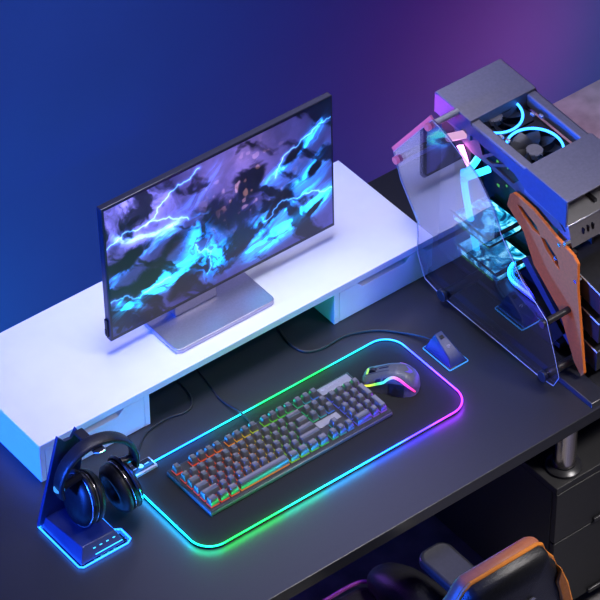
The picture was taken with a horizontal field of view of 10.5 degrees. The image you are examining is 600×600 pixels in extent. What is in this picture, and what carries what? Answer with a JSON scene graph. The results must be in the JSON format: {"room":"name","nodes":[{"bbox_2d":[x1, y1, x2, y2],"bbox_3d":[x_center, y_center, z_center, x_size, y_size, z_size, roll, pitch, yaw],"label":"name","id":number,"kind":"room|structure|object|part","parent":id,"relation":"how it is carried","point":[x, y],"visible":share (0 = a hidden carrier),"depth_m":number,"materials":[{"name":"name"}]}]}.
{"room":"gaming room","nodes":[
{"label":"gaming room","id":0,"kind":"room"},
{"bbox_2d":[0,0,599,332],"bbox_3d":[-0.068,-1.530,6.311,9.000,3.880,0.123,-28,49,-27],"label":"wall","id":1,"kind":"structure","parent":0,"point":[100,99],"depth_m":7.04,"materials":[{"name":"paint"}]},
{"bbox_2d":[289,80,599,599],"bbox_3d":[1.422,1.133,6.181,9.000,0.100,4.677,-28,49,-27],"label":"floor","id":2,"kind":"structure","parent":0,"point":[582,106],"depth_m":6.80,"materials":[{"name":"concrete"}]},
{"bbox_2d":[0,145,599,599],"bbox_3d":[-0.229,0.508,6.374,2.100,0.580,0.795,-28,49,-27],"label":"desk","id":3,"kind":"object","parent":2,"relation":"on","point":[507,416],"visible":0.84,"depth_m":6.18,"materials":[{"name":"laminate"}]},
{"bbox_2d":[37,426,130,567],"bbox_3d":[-0.396,0.355,5.957,0.122,0.208,0.139,-28,49,-27],"label":"stand","id":4,"kind":"object","parent":3,"relation":"on","point":[86,544],"visible":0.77,"depth_m":5.99,"materials":[{"name":"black plastic"}]},
{"bbox_3d":[-0.439,0.320,5.989,0.113,0.198,0.007,-28,49,-27],"label":"plate","id":5,"kind":"part","parent":4,"relation":"part of","materials":[{"name":"paint"}]},
{"bbox_2d":[38,526,130,567],"bbox_3d":[-0.395,0.424,6.021,0.120,0.019,0.139,-28,49,-27],"label":"light","id":6,"kind":"object","parent":4,"relation":"on","point":[86,544],"depth_m":5.99,"materials":[{"name":"blue plastic"}]},
{"bbox_2d":[53,431,142,527],"bbox_3d":[-0.369,0.326,5.974,0.177,0.203,0.106,-28,49,-27],"label":"headphones","id":7,"kind":"object","parent":4,"relation":"hanging from","point":[83,494],"visible":1,"depth_m":5.96,"materials":[{"name":"black plastic"}]},
{"bbox_2d":[63,468,106,527],"bbox_3d":[-0.395,0.361,5.985,0.059,0.114,0.095,-28,49,-27],"label":"ear cup","id":8,"kind":"object","parent":7,"relation":"on","point":[84,495],"depth_m":5.95,"materials":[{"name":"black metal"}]},
{"bbox_2d":[99,459,142,512],"bbox_3d":[-0.329,0.341,6.024,0.059,0.114,0.095,-28,49,-27],"label":"ear cup","id":9,"kind":"object","parent":7,"relation":"on","point":[121,486],"depth_m":5.99,"materials":[{"name":"black leather"}]},
{"bbox_2d":[0,160,432,481],"bbox_3d":[-0.202,0.029,6.399,0.952,0.095,0.302,-28,49,-27],"label":"monitor stand","id":10,"kind":"object","parent":3,"relation":"on","point":[60,371],"visible":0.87,"depth_m":6.29,"materials":[{"name":"white paint"}]},
{"bbox_3d":[-0.389,0.256,6.163,0.227,0.076,0.014,-28,49,-27],"label":"drawer","id":11,"kind":"part","parent":10,"relation":"part of","materials":[{"name":"white paint"}]},
{"bbox_2d":[96,92,333,353],"bbox_3d":[-0.159,-0.148,6.256,0.550,0.360,0.192,-28,49,-27],"label":"monitor","id":12,"kind":"object","parent":10,"relation":"on","point":[177,247],"visible":1,"depth_m":6.24,"materials":[{"name":"black plastic"}]},
{"bbox_3d":[0.161,-0.036,6.480,0.224,0.076,0.014,-28,49,-27],"label":"drawer","id":13,"kind":"part","parent":10,"relation":"part of","materials":[{"name":"white paint"}]},
{"bbox_2d":[130,339,462,548],"bbox_3d":[-0.116,0.165,6.311,0.643,0.011,0.632,-28,49,-27],"label":"mouse pad","id":14,"kind":"object","parent":3,"relation":"on","point":[437,399],"visible":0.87,"depth_m":6.18,"materials":[{"name":"fabric"}]},
{"bbox_2d":[167,369,391,515],"bbox_3d":[-0.167,0.154,6.308,0.434,0.033,0.561,-28,49,-27],"label":"keyboard","id":15,"kind":"object","parent":14,"relation":"on","point":[255,456],"visible":0.98,"depth_m":6.17,"materials":[{"name":"black plastic"}]},
{"bbox_3d":[0.053,0.229,6.224,0.052,0.002,0.017,-28,49,-27],"label":"badge plate","id":16,"kind":"part","parent":15,"relation":"part of","materials":[{"name":"metal"}]},
{"bbox_3d":[0.067,0.163,6.296,0.073,0.002,0.020,-28,49,-27],"label":"badge plate","id":17,"kind":"part","parent":15,"relation":"part of","materials":[{"name":"metal"}]},
{"bbox_2d":[362,362,419,397],"bbox_3d":[0.175,0.145,6.298,0.112,0.048,0.064,8,43,9],"label":"computer mouse","id":18,"kind":"object","parent":14,"relation":"on","point":[400,379],"visible":1,"depth_m":6.28,"materials":[{"name":"black plastic"}]},
{"bbox_2d":[276,326,467,370],"bbox_3d":[0.054,0.042,6.420,0.570,0.045,0.165,20,46,21],"label":"dock","id":19,"kind":"object","parent":3,"relation":"on","point":[439,346],"visible":0.86,"depth_m":6.36,"materials":[{"name":"black"}]},
{"bbox_2d":[392,59,599,408],"bbox_3d":[0.461,-0.150,6.331,0.282,0.444,0.575,-28,49,-27],"label":"case","id":20,"kind":"object","parent":3,"relation":"on","point":[519,202],"visible":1,"depth_m":6.30,"materials":[{"name":"metal"}]},
{"bbox_2d":[392,115,433,150],"bbox_3d":[0.217,-0.321,6.308,0.004,0.157,0.119,-28,49,-27],"label":"light","id":21,"kind":"object","parent":20,"relation":"attached to","point":[428,123],"depth_m":6.28,"materials":[{"name":"pink"}]},
{"bbox_2d":[445,130,468,165],"bbox_3d":[0.305,-0.291,6.296,0.052,0.090,0.036,-28,49,-27],"label":"light","id":22,"kind":"object","parent":20,"relation":"attached to","point":[461,137],"depth_m":6.31,"materials":[{"name":"pink"}]},
{"bbox_3d":[0.366,-0.163,6.383,0.095,0.004,0.116,-28,49,-27],"label":"frame","id":23,"kind":"part","parent":20,"relation":"part of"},
{"bbox_3d":[0.379,-0.099,6.419,0.095,0.004,0.129,-28,49,-27],"label":"frame","id":24,"kind":"part","parent":20,"relation":"part of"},
{"bbox_3d":[0.384,-0.286,6.224,0.021,0.040,0.199,-28,49,-27],"label":"rail","id":25,"kind":"part","parent":20,"relation":"part of","materials":[{"name":"metal"}]},
{"bbox_3d":[0.456,-0.029,6.493,0.144,0.012,0.340,-28,49,-27],"label":"floor plate","id":26,"kind":"part","parent":20,"relation":"part of","materials":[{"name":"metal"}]},
{"bbox_2d":[492,108,569,162],"bbox_3d":[0.440,-0.300,6.271,0.123,0.012,0.159,-28,49,-27],"label":"fan","id":27,"kind":"object","parent":20,"relation":"on","point":[525,132],"depth_m":6.26,"materials":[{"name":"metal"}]},
{"bbox_2d":[483,147,596,284],"bbox_3d":[0.450,-0.174,6.386,0.006,0.346,0.355,-28,49,-27],"label":"panel","id":28,"kind":"object","parent":20,"relation":"on","point":[496,189],"depth_m":6.41,"materials":[{"name":"metal"}]},
{"bbox_3d":[0.470,-0.033,6.304,0.008,0.272,0.175,-28,49,-27],"label":"frame","id":29,"kind":"part","parent":20,"relation":"part of","materials":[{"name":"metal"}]},
{"bbox_3d":[0.473,-0.032,6.268,0.007,0.319,0.241,-28,49,-27],"label":"wing plate","id":30,"kind":"part","parent":20,"relation":"part of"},
{"bbox_3d":[0.496,-0.345,6.289,0.021,0.040,0.199,-28,49,-27],"label":"rail","id":31,"kind":"part","parent":20,"relation":"part of","materials":[{"name":"metal"}]},
{"bbox_3d":[0.565,-0.159,6.204,0.167,0.045,0.042,-28,49,-27],"label":"port panel","id":32,"kind":"part","parent":20,"relation":"part of","materials":[{"name":"metal"}]},
{"bbox_2d":[575,235,599,314],"bbox_3d":[0.586,-0.056,6.251,0.138,0.074,0.116,-28,49,-27],"label":"tray","id":33,"kind":"object","parent":20,"relation":"on","point":[589,250],"depth_m":6.22,"materials":[{"name":"metal"}]},
{"bbox_2d":[580,295,599,342],"bbox_3d":[0.587,-0.002,6.300,0.138,0.074,0.116,-28,49,-27],"label":"tray","id":34,"kind":"object","parent":20,"relation":"on","point":[589,309],"depth_m":6.25,"materials":[{"name":"metal"}]},
{"bbox_3d":[0.513,0.276,6.332,0.045,0.128,0.045,-28,49,-27],"label":"post","id":35,"kind":"part","parent":3,"relation":"part of","materials":[{"name":"silver metal"}]},
{"bbox_2d":[323,537,572,599],"bbox_3d":[0.155,0.653,5.886,0.566,1.018,0.638,-28,49,-27],"label":"gaming chair","id":36,"kind":"object","parent":2,"relation":"on","point":[523,570],"visible":1,"depth_m":5.49,"materials":[{"name":"black leather"}]},
{"bbox_3d":[0.115,0.782,6.074,0.430,0.085,0.495,-28,49,-27],"label":"seat","id":37,"kind":"part","parent":36,"relation":"part of","materials":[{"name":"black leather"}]},
{"bbox_3d":[0.316,0.531,6.040,0.072,0.026,0.243,-28,49,-27],"label":"armrest","id":38,"kind":"part","parent":36,"relation":"part of","materials":[{"name":"grey plastic"}]},
{"bbox_2d":[443,537,538,599],"bbox_3d":[0.294,0.640,5.634,0.430,0.660,0.131,-28,49,-27],"label":"cushion","id":39,"kind":"object","parent":36,"relation":"on","point":[468,585],"depth_m":5.37,"materials":[{"name":"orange leather"}]},
{"bbox_3d":[0.450,0.521,5.590,0.029,0.287,0.098,18,45,19],"label":"wing panel","id":40,"kind":"part","parent":36,"relation":"part of","materials":[{"name":"orange leather"}]},
{"bbox_2d":[434,418,599,599],"bbox_3d":[0.454,0.250,6.771,0.432,0.421,0.707,-28,49,-27],"label":"base cabinet","id":41,"kind":"object","parent":2,"relation":"on","point":[524,501],"visible":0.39,"depth_m":6.47,"materials":[{"name":"black wood"}]},
{"bbox_3d":[0.664,0.465,6.606,0.428,0.202,0.014,-28,49,-27],"label":"drawer","id":42,"kind":"part","parent":41,"relation":"part of","materials":[{"name":"black wood"}]},
{"bbox_3d":[0.663,0.337,6.490,0.428,0.136,0.014,-28,49,-27],"label":"drawer","id":43,"kind":"part","parent":41,"relation":"part of","materials":[{"name":"black wood"}]},
{"bbox_3d":[0.620,0.567,6.633,0.098,0.010,0.007,-28,49,-27],"label":"handle","id":44,"kind":"part","parent":41,"relation":"part of","materials":[{"name":"metal"}]},
{"bbox_3d":[0.619,0.415,6.495,0.098,0.010,0.007,-28,49,-27],"label":"handle","id":45,"kind":"part","parent":41,"relation":"part of","materials":[{"name":"metal"}]}
]}

